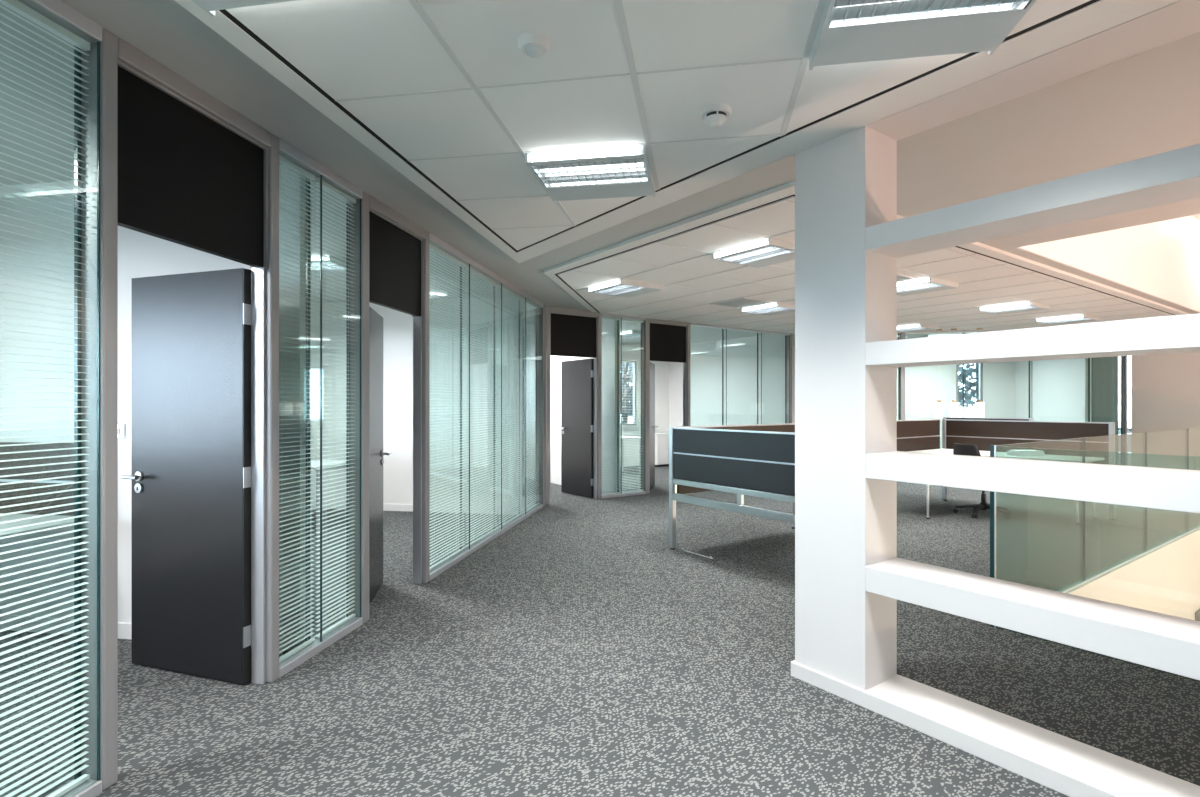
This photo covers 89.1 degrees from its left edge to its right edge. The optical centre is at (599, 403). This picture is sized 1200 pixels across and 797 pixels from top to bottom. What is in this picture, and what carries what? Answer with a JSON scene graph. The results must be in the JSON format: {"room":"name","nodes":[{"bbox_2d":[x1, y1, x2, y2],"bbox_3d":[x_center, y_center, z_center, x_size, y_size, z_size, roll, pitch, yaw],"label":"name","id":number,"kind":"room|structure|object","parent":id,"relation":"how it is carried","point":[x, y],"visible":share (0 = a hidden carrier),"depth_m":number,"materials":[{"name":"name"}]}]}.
{"room":"open-plan office","nodes":[
{"label":"open-plan office","id":0,"kind":"room"},
{"bbox_2d":[0,165,310,643],"bbox_3d":[-3.038,0.020,3.687,2.780,2.720,0.100,0,0,10],"label":"wall","id":1,"kind":"structure","parent":0,"point":[140,254],"depth_m":3.66,"materials":[{"name":"white paint"}]},
{"bbox_2d":[118,424,124,437],"bbox_3d":[-2.841,0.160,3.597,0.086,0.086,0.012,0,0,10],"label":"light switch","id":2,"kind":"object","parent":1,"relation":"attached to","point":[121,427],"visible":0.49,"depth_m":3.59,"materials":[{"name":"plastic"}]},
{"bbox_2d":[0,615,312,650],"bbox_3d":[-3.038,1.335,3.687,2.780,0.090,0.124,0,0,10],"label":"baseboard","id":3,"kind":"structure","parent":1,"relation":"attached to","point":[124,629],"depth_m":3.66,"materials":[{"name":"white paint"}]},
{"bbox_2d":[118,38,270,684],"bbox_3d":[-1.924,0.020,2.881,0.646,2.720,1.286,0,0,-32],"label":"door","id":4,"kind":"structure","parent":1,"relation":"in","point":[193,169],"depth_m":3.01,"materials":[{"name":"dark grey painted panel"},{"name":"pale aluminium"},{"name":"brushed steel"}]},
{"bbox_2d":[279,138,362,677],"bbox_3d":[-1.602,0.020,3.455,0.110,2.720,0.760,0,0,10],"label":"window","id":5,"kind":"structure","parent":1,"relation":"in","point":[286,150],"depth_m":3.44,"materials":[{"name":"metal"}]},
{"bbox_2d":[279,155,314,662],"bbox_3d":[-1.636,0.025,3.253,0.026,2.607,0.339,0,0,10],"label":"blind","id":6,"kind":"object","parent":5,"relation":"attached to","point":[282,160],"visible":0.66,"depth_m":3.27,"materials":[{"name":"white plastic"}]},
{"bbox_2d":[314,178,355,638],"bbox_3d":[-1.572,0.025,3.635,0.026,2.607,0.381,0,0,10],"label":"blind","id":7,"kind":"object","parent":5,"relation":"attached to","point":[325,185],"visible":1,"depth_m":3.62,"materials":[{"name":"white"}]},
{"bbox_2d":[311,301,318,510],"bbox_3d":[-4.491,0.020,3.796,0.120,2.720,13.991,0,0,10],"label":"wall","id":8,"kind":"structure","parent":0,"point":[314,320],"depth_m":7.96,"materials":[{"name":"white paint"}]},
{"bbox_2d":[319,297,524,511],"bbox_3d":[-2.331,0.020,7.878,2.780,2.720,0.100,0,0,10],"label":"wall","id":9,"kind":"structure","parent":0,"point":[397,325],"depth_m":7.77,"materials":[{"name":"white paint"}]},
{"bbox_2d":[322,502,521,514],"bbox_3d":[-2.331,1.335,7.878,2.780,0.090,0.124,0,0,10],"label":"baseboard","id":10,"kind":"structure","parent":9,"relation":"attached to","point":[386,507],"depth_m":7.83,"materials":[{"name":"white paint"}]},
{"bbox_2d":[429,232,542,580],"bbox_3d":[-1.095,0.020,6.458,0.110,2.720,3.428,0,0,10],"label":"window","id":11,"kind":"structure","parent":9,"relation":"in","point":[437,242],"depth_m":6.35,"materials":[{"name":"metal"}]},
{"bbox_2d":[430,244,465,569],"bbox_3d":[-1.310,0.025,5.184,0.026,2.607,0.832,0,0,10],"label":"blind","id":12,"kind":"object","parent":11,"relation":"attached to","point":[457,262],"visible":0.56,"depth_m":5.25,"materials":[{"name":"white plastic"}]},
{"bbox_2d":[465,265,498,547],"bbox_3d":[-1.163,0.025,6.057,0.026,2.607,0.882,0,0,10],"label":"blind","id":13,"kind":"object","parent":11,"relation":"attached to","point":[472,270],"visible":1,"depth_m":6.01,"materials":[{"name":"white"}]},
{"bbox_2d":[497,284,522,527],"bbox_3d":[-1.012,0.025,6.948,0.026,2.607,0.871,0,0,10],"label":"blind","id":14,"kind":"object","parent":11,"relation":"attached to","point":[499,286],"visible":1,"depth_m":6.91,"materials":[{"name":"white"}]},
{"bbox_2d":[522,299,539,512],"bbox_3d":[-0.873,0.025,7.771,0.026,2.607,0.745,0,0,10],"label":"blind","id":15,"kind":"object","parent":11,"relation":"attached to","point":[523,300],"visible":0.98,"depth_m":7.81,"materials":[{"name":"white"}]},
{"bbox_2d":[526,319,619,491],"bbox_3d":[-0.679,0.020,10.519,0.100,2.720,3.268,0,0,-35],"label":"wall","id":16,"kind":"structure","parent":0,"point":[555,361],"depth_m":10.43,"materials":[{"name":"white paint"}]},
{"bbox_2d":[526,473,620,492],"bbox_3d":[-0.679,1.335,10.519,0.125,0.090,3.268,0,0,-35],"label":"baseboard","id":17,"kind":"structure","parent":16,"relation":"attached to","point":[552,480],"depth_m":10.50,"materials":[{"name":"white paint"}]},
{"bbox_2d":[602,314,645,498],"bbox_3d":[0.332,0.020,9.154,0.825,2.720,0.110,0,0,-35],"label":"window","id":18,"kind":"structure","parent":16,"relation":"in","point":[621,494],"depth_m":9.15,"materials":[{"name":"metal"}]},
{"bbox_2d":[602,317,619,494],"bbox_3d":[0.143,0.025,9.019,0.350,2.607,0.026,0,0,-35],"label":"blind","id":19,"kind":"object","parent":18,"relation":"attached to","point":[603,318],"visible":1,"depth_m":9.00,"materials":[{"name":"white plastic"}]},
{"bbox_2d":[620,319,643,492],"bbox_3d":[0.485,0.025,9.262,0.436,2.607,0.027,0,0,-35],"label":"blind","id":20,"kind":"object","parent":18,"relation":"attached to","point":[625,320],"visible":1,"depth_m":9.23,"materials":[{"name":"white"}]},
{"bbox_2d":[0,466,1199,796],"bbox_3d":[0.796,1.530,5.351,23.500,0.300,18.200,0,0,-35],"label":"floor","id":21,"kind":"structure","parent":0,"point":[575,652],"depth_m":3.02,"materials":[{"name":"carpet"}]},
{"bbox_2d":[0,513,73,539],"bbox_3d":[-3.693,1.018,3.387,1.490,0.725,0.610,0,0,10],"label":"office desk","id":22,"kind":"object","parent":21,"relation":"on","point":[12,516],"visible":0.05,"depth_m":3.40,"materials":[{"name":"laminate"}]},
{"bbox_2d":[0,442,73,515],"bbox_3d":[-3.644,0.443,3.676,1.490,0.425,0.033,0,0,10],"label":"screen","id":23,"kind":"object","parent":22,"relation":"on","point":[3,449],"visible":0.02,"depth_m":3.61,"materials":[{"name":"brown fabric"}]},
{"bbox_2d":[18,0,101,796],"bbox_3d":[-2.080,0.020,0.625,0.110,2.720,3.141,0,0,10],"label":"window","id":24,"kind":"structure","parent":21,"relation":"on","point":[59,12],"depth_m":2.17,"materials":[{"name":"metal"}]},
{"bbox_2d":[0,0,89,796],"bbox_3d":[-1.946,0.025,1.417,0.026,2.607,1.517,0,0,10],"label":"blind","id":25,"kind":"object","parent":24,"relation":"attached to","point":[20,8],"visible":1,"depth_m":2.02,"materials":[{"name":"white"}]},
{"bbox_2d":[82,28,117,790],"bbox_3d":[-1.813,0.020,2.204,0.110,2.720,0.060,0,0,10],"label":"trim","id":26,"kind":"structure","parent":21,"relation":"on","point":[109,44],"depth_m":2.18,"materials":[{"name":"metal"}]},
{"bbox_2d":[265,134,278,682],"bbox_3d":[-1.670,0.020,3.051,0.110,2.720,0.060,0,0,10],"label":"trim","id":27,"kind":"structure","parent":21,"relation":"on","point":[272,272],"depth_m":3.02,"materials":[{"name":"metal"}]},
{"bbox_2d":[311,460,345,534],"bbox_3d":[-3.374,1.018,6.807,1.020,0.725,0.700,0,0,10],"label":"office desk","id":28,"kind":"object","parent":21,"relation":"on","point":[315,462],"visible":0.22,"depth_m":6.46,"materials":[{"name":"metal"}]},
{"bbox_2d":[311,460,345,468],"bbox_3d":[-3.374,0.667,6.807,1.020,0.025,0.700,0,0,10],"label":"countertop","id":29,"kind":"structure","parent":28,"relation":"on","point":[315,462],"depth_m":6.71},
{"bbox_2d":[350,191,368,622],"bbox_3d":[-1.532,0.020,3.870,0.110,2.720,0.082,0,0,10],"label":"trim","id":30,"kind":"structure","parent":21,"relation":"on","point":[355,345],"depth_m":3.83,"materials":[{"name":"metal"}]},
{"bbox_2d":[369,195,425,604],"bbox_3d":[-1.614,0.020,4.331,0.424,2.720,0.800,0,0,10],"label":"door","id":31,"kind":"structure","parent":21,"relation":"on","point":[396,243],"depth_m":4.44,"materials":[{"name":"dark grey painted panel"},{"name":"pale aluminium"},{"name":"brushed steel"}]},
{"bbox_2d":[422,231,429,582],"bbox_3d":[-1.386,0.020,4.734,0.110,2.720,0.070,0,0,10],"label":"trim","id":32,"kind":"structure","parent":21,"relation":"on","point":[426,319],"depth_m":4.70,"materials":[{"name":"metal"}]},
{"bbox_2d":[537,304,545,506],"bbox_3d":[-0.797,0.020,8.225,0.110,2.720,0.155,0,0,10],"label":"trim","id":33,"kind":"structure","parent":21,"relation":"on","point":[539,355],"depth_m":8.15,"materials":[{"name":"metal"}]},
{"bbox_2d":[546,306,549,504],"bbox_3d":[-0.732,0.020,8.397,0.055,2.720,0.110,0,0,-35],"label":"trim","id":34,"kind":"structure","parent":21,"relation":"on","point":[547,307],"depth_m":8.35,"materials":[{"name":"metal"}]},
{"bbox_2d":[550,307,597,498],"bbox_3d":[-0.596,0.020,8.969,0.828,2.720,0.884,0,0,-35],"label":"door","id":35,"kind":"structure","parent":21,"relation":"on","point":[573,332],"depth_m":8.94,"materials":[{"name":"paint"}]},
{"bbox_2d":[597,313,601,498],"bbox_3d":[-0.031,0.020,8.896,0.065,2.720,0.110,0,0,-35],"label":"trim","id":36,"kind":"structure","parent":21,"relation":"on","point":[599,318],"depth_m":8.85,"materials":[{"name":"metal"}]},
{"bbox_2d":[620,436,640,472],"bbox_3d":[0.072,1.018,11.892,1.500,0.725,0.700,0,0,-35],"label":"office desk","id":37,"kind":"object","parent":21,"relation":"on","point":[630,437],"visible":0.16,"depth_m":12.04,"materials":[{"name":"metal"}]},
{"bbox_2d":[620,436,640,438],"bbox_3d":[0.072,0.667,11.892,1.500,0.025,0.700,0,0,-35],"label":"countertop","id":38,"kind":"structure","parent":37,"relation":"on","point":[631,437],"depth_m":11.93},
{"bbox_2d":[642,318,649,493],"bbox_3d":[0.703,0.020,9.417,0.085,2.720,0.110,0,0,-35],"label":"trim","id":39,"kind":"structure","parent":21,"relation":"on","point":[646,324],"depth_m":9.37,"materials":[{"name":"metal"}]},
{"bbox_2d":[655,432,668,466],"bbox_3d":[1.429,1.018,13.685,0.770,0.725,0.511,0,0,-35],"label":"base cabinet","id":40,"kind":"object","parent":21,"relation":"on","point":[661,439],"visible":0.41,"depth_m":13.37,"materials":[{"name":"white metal"}]},
{"bbox_2d":[650,319,687,489],"bbox_3d":[0.902,0.020,9.901,0.800,2.720,0.667,0,0,-35],"label":"door","id":41,"kind":"structure","parent":21,"relation":"on","point":[668,339],"depth_m":9.74,"materials":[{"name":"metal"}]},
{"bbox_2d":[686,323,689,425],"bbox_3d":[1.414,0.020,9.923,0.060,2.720,0.110,0,0,-35],"label":"trim","id":42,"kind":"structure","parent":21,"relation":"on","point":[688,326],"depth_m":9.87,"materials":[{"name":"metal"}]},
{"bbox_2d":[669,426,794,548],"bbox_3d":[1.161,0.797,5.149,0.051,1.165,1.672,0,0,-35],"label":"screen","id":43,"kind":"object","parent":21,"relation":"on","point":[761,464],"visible":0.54,"depth_m":5.18,"materials":[{"name":"fabric"}]},
{"bbox_2d":[677,423,794,493],"bbox_3d":[1.527,0.797,6.467,1.900,1.165,0.050,0,0,-35],"label":"screen","id":44,"kind":"object","parent":21,"relation":"on","point":[787,427],"visible":0.09,"depth_m":6.43,"materials":[{"name":"brown fabric"}]},
{"bbox_2d":[899,333,904,419],"bbox_3d":[5.514,0.020,11.140,0.070,2.720,0.110,0,0,10],"label":"trim","id":45,"kind":"structure","parent":21,"relation":"on","point":[902,334],"depth_m":11.09,"materials":[{"name":"metal"}]},
{"bbox_2d":[953,443,1010,519],"bbox_3d":[4.757,0.935,7.561,0.656,0.890,0.646,0,0,-10],"label":"office chair","id":46,"kind":"object","parent":21,"relation":"on","point":[958,449],"visible":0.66,"depth_m":7.51,"materials":[{"name":"black plastic"}]},
{"bbox_2d":[943,417,1033,420],"bbox_3d":[6.253,0.797,9.887,0.050,1.165,1.332,0,0,-35],"label":"screen","id":47,"kind":"object","parent":21,"relation":"on","point":[963,418],"visible":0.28,"depth_m":9.84,"materials":[{"name":"brown fabric"}]},
{"bbox_2d":[906,448,1103,524],"bbox_3d":[4.767,1.012,7.550,1.780,0.737,1.880,0,0,-35],"label":"desk","id":48,"kind":"object","parent":21,"relation":"on","point":[1063,458],"visible":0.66,"depth_m":7.33,"materials":[{"name":"metal"}]},
{"bbox_2d":[897,419,939,450],"bbox_3d":[4.318,0.547,8.451,1.528,0.655,0.038,0,0,-35],"label":"screen","id":49,"kind":"object","parent":48,"relation":"attached to","point":[912,435],"visible":0.5,"depth_m":8.53,"materials":[{"name":"brown fabric"}]},
{"bbox_2d":[906,448,1103,462],"bbox_3d":[4.767,0.655,7.550,1.780,0.025,1.880,0,0,-35],"label":"countertop","id":50,"kind":"structure","parent":48,"relation":"on","point":[1063,458],"depth_m":7.47,"materials":[{"name":"white laminate"}]},
{"bbox_2d":[1007,450,1044,455],"bbox_3d":[5.298,0.609,7.596,0.320,0.068,0.220,0,0,-2],"label":"paper stack","id":51,"kind":"object","parent":48,"relation":"on","point":[1011,452],"visible":1,"depth_m":7.49,"materials":[{"name":"white paper"}]},
{"bbox_2d":[942,419,1114,519],"bbox_3d":[5.558,0.797,8.068,0.051,1.165,1.972,0,0,-35],"label":"screen","id":52,"kind":"object","parent":21,"relation":"on","point":[983,434],"visible":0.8,"depth_m":7.89,"materials":[{"name":"brown fabric"}]},
{"bbox_2d":[990,427,1199,627],"bbox_3d":[7.529,0.818,4.484,9.141,1.125,4.792,0,0,-35],"label":"glass balustrade","id":53,"kind":"object","parent":21,"relation":"on","point":[992,447],"visible":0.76,"depth_m":4.71,"materials":[{"name":"teal"}]},
{"bbox_2d":[0,0,1199,344],"bbox_3d":[0.796,-1.403,5.351,29.486,0.274,29.486,0,0,10],"label":"ceiling","id":54,"kind":"structure","parent":0,"point":[349,49],"depth_m":2.83,"materials":[{"name":"tile"}]},
{"bbox_2d":[192,0,296,15],"bbox_3d":[-0.969,-1.244,1.565,0.611,0.052,0.611,0,0,10],"label":"ceiling light","id":55,"kind":"object","parent":54,"relation":"attached to","point":[209,6],"visible":1,"depth_m":1.85,"materials":[{"name":"white metal"}]},
{"bbox_2d":[311,255,345,276],"bbox_3d":[-2.667,-1.314,5.825,0.611,0.052,0.611,0,0,10],"label":"ceiling light","id":56,"kind":"object","parent":54,"relation":"attached to","point":[313,257],"visible":0.32,"depth_m":5.72,"materials":[{"name":"white"}]},
{"bbox_2d":[311,257,328,260],"bbox_3d":[-2.716,-1.306,5.535,0.551,0.024,0.022,0,0,10],"label":"diffuser","id":57,"kind":"object","parent":56,"relation":"attached to","point":[325,258],"depth_m":5.49,"materials":[{"name":"white"}]},
{"bbox_2d":[518,32,549,57],"bbox_3d":[-0.232,-1.245,2.139,0.112,0.050,0.112,0,0,10],"label":"sensor","id":58,"kind":"object","parent":54,"relation":"attached to","point":[531,44],"visible":1,"depth_m":2.11,"materials":[{"name":"white plastic"}]},
{"bbox_2d":[525,144,654,202],"bbox_3d":[-0.026,-1.244,3.337,0.611,0.052,0.611,0,0,10],"label":"ceiling light","id":59,"kind":"object","parent":54,"relation":"attached to","point":[618,171],"visible":1,"depth_m":3.26,"materials":[{"name":"white metal"}]},
{"bbox_2d":[531,150,639,161],"bbox_3d":[-0.075,-1.236,3.046,0.551,0.024,0.022,0,0,10],"label":"diffuser","id":60,"kind":"object","parent":59,"relation":"attached to","point":[590,155],"depth_m":3.05,"materials":[{"name":"white plastic"}]},
{"bbox_2d":[588,279,664,297],"bbox_3d":[0.288,-1.284,6.803,0.611,0.052,0.611,0,0,-35],"label":"ceiling light","id":61,"kind":"object","parent":54,"relation":"attached to","point":[621,287],"visible":1,"depth_m":6.70,"materials":[{"name":"white metal"}]},
{"bbox_2d":[589,281,619,290],"bbox_3d":[0.048,-1.276,6.633,0.022,0.024,0.551,0,0,-35],"label":"diffuser","id":62,"kind":"object","parent":61,"relation":"attached to","point":[614,283],"depth_m":6.63,"materials":[{"name":"white plastic"}]},
{"bbox_2d":[620,330,640,337],"bbox_3d":[0.652,-1.314,11.507,0.611,0.052,0.611,0,0,-35],"label":"ceiling light","id":63,"kind":"object","parent":54,"relation":"attached to","point":[628,333],"visible":0.57,"depth_m":11.33,"materials":[{"name":"white"}]},
{"bbox_2d":[700,103,730,127],"bbox_3d":[0.502,-1.236,2.643,0.132,0.068,0.132,0,0,10],"label":"smoke detector","id":64,"kind":"object","parent":54,"relation":"attached to","point":[715,115],"visible":1,"depth_m":2.61,"materials":[{"name":"white plastic"}]},
{"bbox_2d":[710,298,774,307],"bbox_3d":[1.841,-1.306,7.907,0.580,0.008,0.580,0,0,-35],"label":"ceiling vent","id":65,"kind":"object","parent":54,"relation":"in","point":[741,302],"visible":1,"depth_m":7.91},
{"bbox_2d":[713,238,794,267],"bbox_3d":[1.407,-1.284,5.231,0.611,0.052,0.611,0,0,-35],"label":"ceiling light","id":66,"kind":"object","parent":54,"relation":"attached to","point":[770,251],"visible":0.97,"depth_m":5.16,"materials":[{"name":"white metal"}]},
{"bbox_2d":[716,242,767,257],"bbox_3d":[1.167,-1.276,5.060,0.022,0.024,0.551,0,0,-35],"label":"diffuser","id":67,"kind":"object","parent":66,"relation":"attached to","point":[765,244],"depth_m":5.06,"materials":[{"name":"white plastic"}]},
{"bbox_2d":[741,302,794,315],"bbox_3d":[2.358,-1.284,8.275,0.611,0.052,0.611,0,0,-35],"label":"ceiling light","id":68,"kind":"object","parent":54,"relation":"attached to","point":[774,308],"visible":0.98,"depth_m":8.17,"materials":[{"name":"white metal"}]},
{"bbox_2d":[743,304,776,310],"bbox_3d":[2.118,-1.276,8.105,0.022,0.024,0.551,0,0,-35],"label":"diffuser","id":69,"kind":"object","parent":68,"relation":"attached to","point":[769,305],"depth_m":8.09,"materials":[{"name":"white plastic"}]},
{"bbox_2d":[897,273,917,281],"bbox_3d":[2.901,-1.306,6.416,0.580,0.008,0.580,0,0,-35],"label":"ceiling vent","id":70,"kind":"object","parent":54,"relation":"in","point":[900,277],"visible":0.23,"depth_m":6.33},
{"bbox_2d":[897,324,938,332],"bbox_3d":[5.292,-1.284,10.361,0.611,0.052,0.611,0,0,-35],"label":"ceiling light","id":71,"kind":"object","parent":54,"relation":"attached to","point":[914,327],"visible":0.72,"depth_m":10.20,"materials":[{"name":"white plastic"}]},
{"bbox_2d":[897,325,918,328],"bbox_3d":[5.052,-1.276,10.191,0.022,0.024,0.551,0,0,-35],"label":"diffuser","id":72,"kind":"object","parent":71,"relation":"attached to","point":[907,326],"depth_m":10.15,"materials":[{"name":"white plastic"}]},
{"bbox_2d":[809,0,1036,69],"bbox_3d":[1.014,-1.244,1.874,0.611,0.052,0.611,0,0,10],"label":"ceiling light","id":73,"kind":"object","parent":54,"relation":"attached to","point":[849,31],"visible":1,"depth_m":1.98,"materials":[{"name":"white metal"}]},
{"bbox_2d":[897,277,958,295],"bbox_3d":[3.477,-1.284,6.702,0.611,0.052,0.611,0,0,-35],"label":"ceiling light","id":74,"kind":"object","parent":54,"relation":"attached to","point":[930,284],"visible":0.66,"depth_m":6.56,"materials":[{"name":"white metal"}]},
{"bbox_2d":[897,279,928,286],"bbox_3d":[3.237,-1.276,6.532,0.022,0.024,0.551,0,0,-35],"label":"diffuser","id":75,"kind":"object","parent":74,"relation":"attached to","point":[922,281],"depth_m":6.44,"materials":[{"name":"white plastic"}]},
{"bbox_2d":[935,329,943,417],"bbox_3d":[5.941,-0.530,10.680,0.140,1.560,0.140,0,0,10],"label":"pendant lamp","id":76,"kind":"object","parent":54,"relation":"hanging from","point":[939,405],"visible":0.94,"depth_m":10.62,"materials":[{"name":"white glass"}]},
{"bbox_2d":[950,329,958,416],"bbox_3d":[6.178,-0.530,10.640,0.140,1.560,0.140,0,0,10],"label":"pendant lamp","id":77,"kind":"object","parent":54,"relation":"hanging from","point":[954,406],"visible":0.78,"depth_m":10.59,"materials":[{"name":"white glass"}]},
{"bbox_2d":[975,328,984,417],"bbox_3d":[6.582,-0.530,10.572,0.140,1.560,0.140,0,0,10],"label":"pendant lamp","id":78,"kind":"object","parent":54,"relation":"hanging from","point":[979,406],"visible":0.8,"depth_m":10.53,"materials":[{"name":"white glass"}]},
{"bbox_2d":[979,301,1049,314],"bbox_3d":[5.547,-1.284,8.174,0.611,0.052,0.611,0,0,-35],"label":"ceiling light","id":79,"kind":"object","parent":54,"relation":"attached to","point":[1030,305],"visible":1,"depth_m":8.08,"materials":[{"name":"white"}]},
{"bbox_2d":[981,303,1028,309],"bbox_3d":[5.307,-1.276,8.004,0.022,0.024,0.551,0,0,-35],"label":"diffuser","id":80,"kind":"object","parent":79,"relation":"attached to","point":[1025,304],"depth_m":8.01,"materials":[{"name":"white plastic"}]},
{"bbox_2d":[1035,314,1098,324],"bbox_3d":[7.103,-1.284,9.281,0.611,0.052,0.611,0,0,-35],"label":"ceiling light","id":81,"kind":"object","parent":54,"relation":"attached to","point":[1081,317],"visible":1,"depth_m":9.19,"materials":[{"name":"white"}]},
{"bbox_2d":[1038,316,1081,320],"bbox_3d":[6.863,-1.276,9.111,0.022,0.024,0.551,0,0,-35],"label":"diffuser","id":82,"kind":"object","parent":81,"relation":"attached to","point":[1063,317],"depth_m":9.10,"materials":[{"name":"white plastic"}]},
{"bbox_2d":[620,343,668,466],"bbox_3d":[-0.852,0.020,12.474,6.011,2.720,0.122,0,0,-35],"label":"wall","id":83,"kind":"structure","parent":0,"point":[661,367],"depth_m":13.65,"materials":[{"name":"white paint"}]},
{"bbox_2d":[620,360,636,427],"bbox_3d":[0.496,-0.230,13.366,0.860,1.480,0.170,0,0,-35],"label":"window","id":84,"kind":"structure","parent":83,"relation":"in","point":[627,361],"depth_m":13.59,"materials":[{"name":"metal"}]},
{"bbox_2d":[669,334,784,426],"bbox_3d":[2.581,0.020,12.837,0.100,2.720,3.268,0,0,-35],"label":"wall","id":85,"kind":"structure","parent":0,"point":[705,357],"depth_m":12.57,"materials":[{"name":"white paint"}]},
{"bbox_2d":[690,323,789,424],"bbox_3d":[2.477,0.020,10.679,2.550,2.720,0.110,0,0,-35],"label":"window","id":86,"kind":"structure","parent":85,"relation":"in","point":[691,324],"depth_m":10.76,"materials":[{"name":"metal"}]},
{"bbox_2d":[786,333,791,422],"bbox_3d":[3.541,0.020,11.435,0.060,2.720,0.110,0,0,-35],"label":"trim","id":87,"kind":"structure","parent":85,"relation":"attached to","point":[787,336],"depth_m":11.41,"materials":[{"name":"metal"}]},
{"bbox_2d":[897,332,900,419],"bbox_3d":[4.593,0.020,11.296,1.800,2.720,0.110,0,0,10],"label":"window","id":88,"kind":"structure","parent":85,"relation":"in","point":[898,333],"depth_m":11.10,"materials":[{"name":"glass"}]},
{"bbox_2d":[792,345,1014,448],"bbox_3d":[5.859,0.020,13.675,8.500,2.720,0.120,0,0,10],"label":"wall","id":89,"kind":"structure","parent":0,"point":[924,385],"depth_m":13.33,"materials":[{"name":"white paint"}]},
{"bbox_2d":[956,363,982,401],"bbox_3d":[8.029,-0.230,13.253,0.600,1.480,0.170,0,0,10],"label":"window","id":90,"kind":"structure","parent":89,"relation":"in","point":[980,364],"depth_m":13.25,"materials":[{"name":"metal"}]},
{"bbox_2d":[791,0,1199,796],"bbox_3d":[2.471,0.020,1.245,0.300,2.720,4.765,0,0,-35],"label":"wall","id":91,"kind":"structure","parent":0,"point":[850,578],"depth_m":2.59,"materials":[{"name":"white paint"}]},
{"bbox_2d":[866,558,1199,679],"bbox_3d":[2.470,0.797,1.246,0.270,0.114,3.967,0,0,-35],"label":"shelf","id":92,"kind":"object","parent":91,"relation":"attached to","point":[1168,643],"depth_m":2.24,"materials":[{"name":"white paint"}]},
{"bbox_2d":[866,451,1199,512],"bbox_3d":[2.470,0.282,1.246,0.270,0.112,3.967,0,0,-35],"label":"shelf","id":93,"kind":"object","parent":91,"relation":"attached to","point":[1136,486],"depth_m":2.22,"materials":[{"name":"white paint"}]},
{"bbox_2d":[866,313,1199,366],"bbox_3d":[2.470,-0.228,1.246,0.270,0.104,3.967,0,0,-35],"label":"shelf","id":94,"kind":"object","parent":91,"relation":"attached to","point":[1175,334],"depth_m":2.22,"materials":[{"name":"white paint"}]},
{"bbox_2d":[866,143,1199,257],"bbox_3d":[2.470,-0.754,1.246,0.270,0.102,3.967,0,0,-35],"label":"shelf","id":95,"kind":"object","parent":91,"relation":"attached to","point":[1173,176],"depth_m":2.25,"materials":[{"name":"white paint"}]},
{"bbox_2d":[1015,358,1090,421],"bbox_3d":[8.762,0.020,11.892,0.100,2.720,2.430,0,0,10],"label":"wall","id":96,"kind":"structure","parent":0,"point":[1058,387],"depth_m":11.67,"materials":[{"name":"white paint"}]},
{"bbox_2d":[905,330,1121,464],"bbox_3d":[7.299,0.020,10.839,3.550,2.720,0.110,0,0,10],"label":"window","id":97,"kind":"structure","parent":96,"relation":"in","point":[969,331],"depth_m":10.84,"materials":[{"name":"metal"}]},
{"bbox_2d":[1091,356,1117,464],"bbox_3d":[8.806,0.225,10.658,0.441,2.190,0.005,0,0,10],"label":"vertical blind","id":98,"kind":"object","parent":97,"relation":"attached to","point":[1104,370],"visible":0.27,"depth_m":10.65,"materials":[{"name":"grey fabric"}]},
{"bbox_2d":[1016,214,1199,312],"bbox_3d":[6.587,-2.781,7.432,7.450,2.878,0.122,0,0,-35],"label":"wall","id":99,"kind":"structure","parent":0,"point":[1161,259],"depth_m":7.37,"materials":[{"name":"white paint"}]},
{"bbox_2d":[1118,432,1130,465],"bbox_3d":[9.712,0.020,11.663,0.120,2.720,2.574,0,0,17],"label":"wall","id":100,"kind":"structure","parent":0,"point":[1128,434],"depth_m":10.87,"materials":[{"name":"white paint"}]},
{"bbox_2d":[1126,561,1199,619],"bbox_3d":[6.185,4.030,6.496,9.190,4.700,0.120,0,0,-35],"label":"wall","id":101,"kind":"structure","parent":0,"point":[1179,596],"depth_m":6.20,"materials":[{"name":"beige paint"}]},
{"bbox_2d":[1066,528,1199,605],"bbox_3d":[7.625,1.539,4.471,9.190,0.342,4.850,0,0,-35],"label":"trim","id":102,"kind":"structure","parent":101,"relation":"attached to","point":[1124,584],"depth_m":5.48,"materials":[{"name":"beige paint"}]},
{"bbox_2d":[1131,352,1199,469],"bbox_3d":[11.580,-0.080,7.028,0.120,2.920,8.435,0,0,-35],"label":"wall","id":103,"kind":"structure","parent":0,"point":[1165,388],"depth_m":10.07,"materials":[{"name":"beige paint"}]},
{"bbox_2d":[1122,356,1126,465],"bbox_3d":[9.064,0.020,10.541,0.030,2.720,0.110,0,0,10],"label":"trim","id":104,"kind":"structure","parent":103,"relation":"attached to","point":[1124,358],"depth_m":10.52,"materials":[{"name":"metal"}]},
{"label":"outside","id":105,"kind":"structure","parent":0,"visible":0},
{"bbox_2d":[620,415,1130,427],"bbox_3d":[2.355,1.930,13.945,140.000,0.100,140.000,0,0,-35],"label":"ground","id":106,"kind":"structure","parent":105,"point":[630,418],"depth_m":61.99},
{"bbox_2d":[620,362,632,422],"bbox_3d":[0.802,-0.791,19.966,3.616,5.360,3.537,0,0,-10],"label":"tree","id":107,"kind":"object","parent":106,"relation":"on","point":[629,378],"visible":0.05,"depth_m":18.85,"materials":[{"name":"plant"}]},
{"bbox_2d":[958,363,978,408],"bbox_3d":[15.612,-1.182,25.288,3.992,6.140,4.278,0,0,10],"label":"tree","id":108,"kind":"object","parent":106,"relation":"on","point":[968,400],"visible":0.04,"depth_m":24.90,"materials":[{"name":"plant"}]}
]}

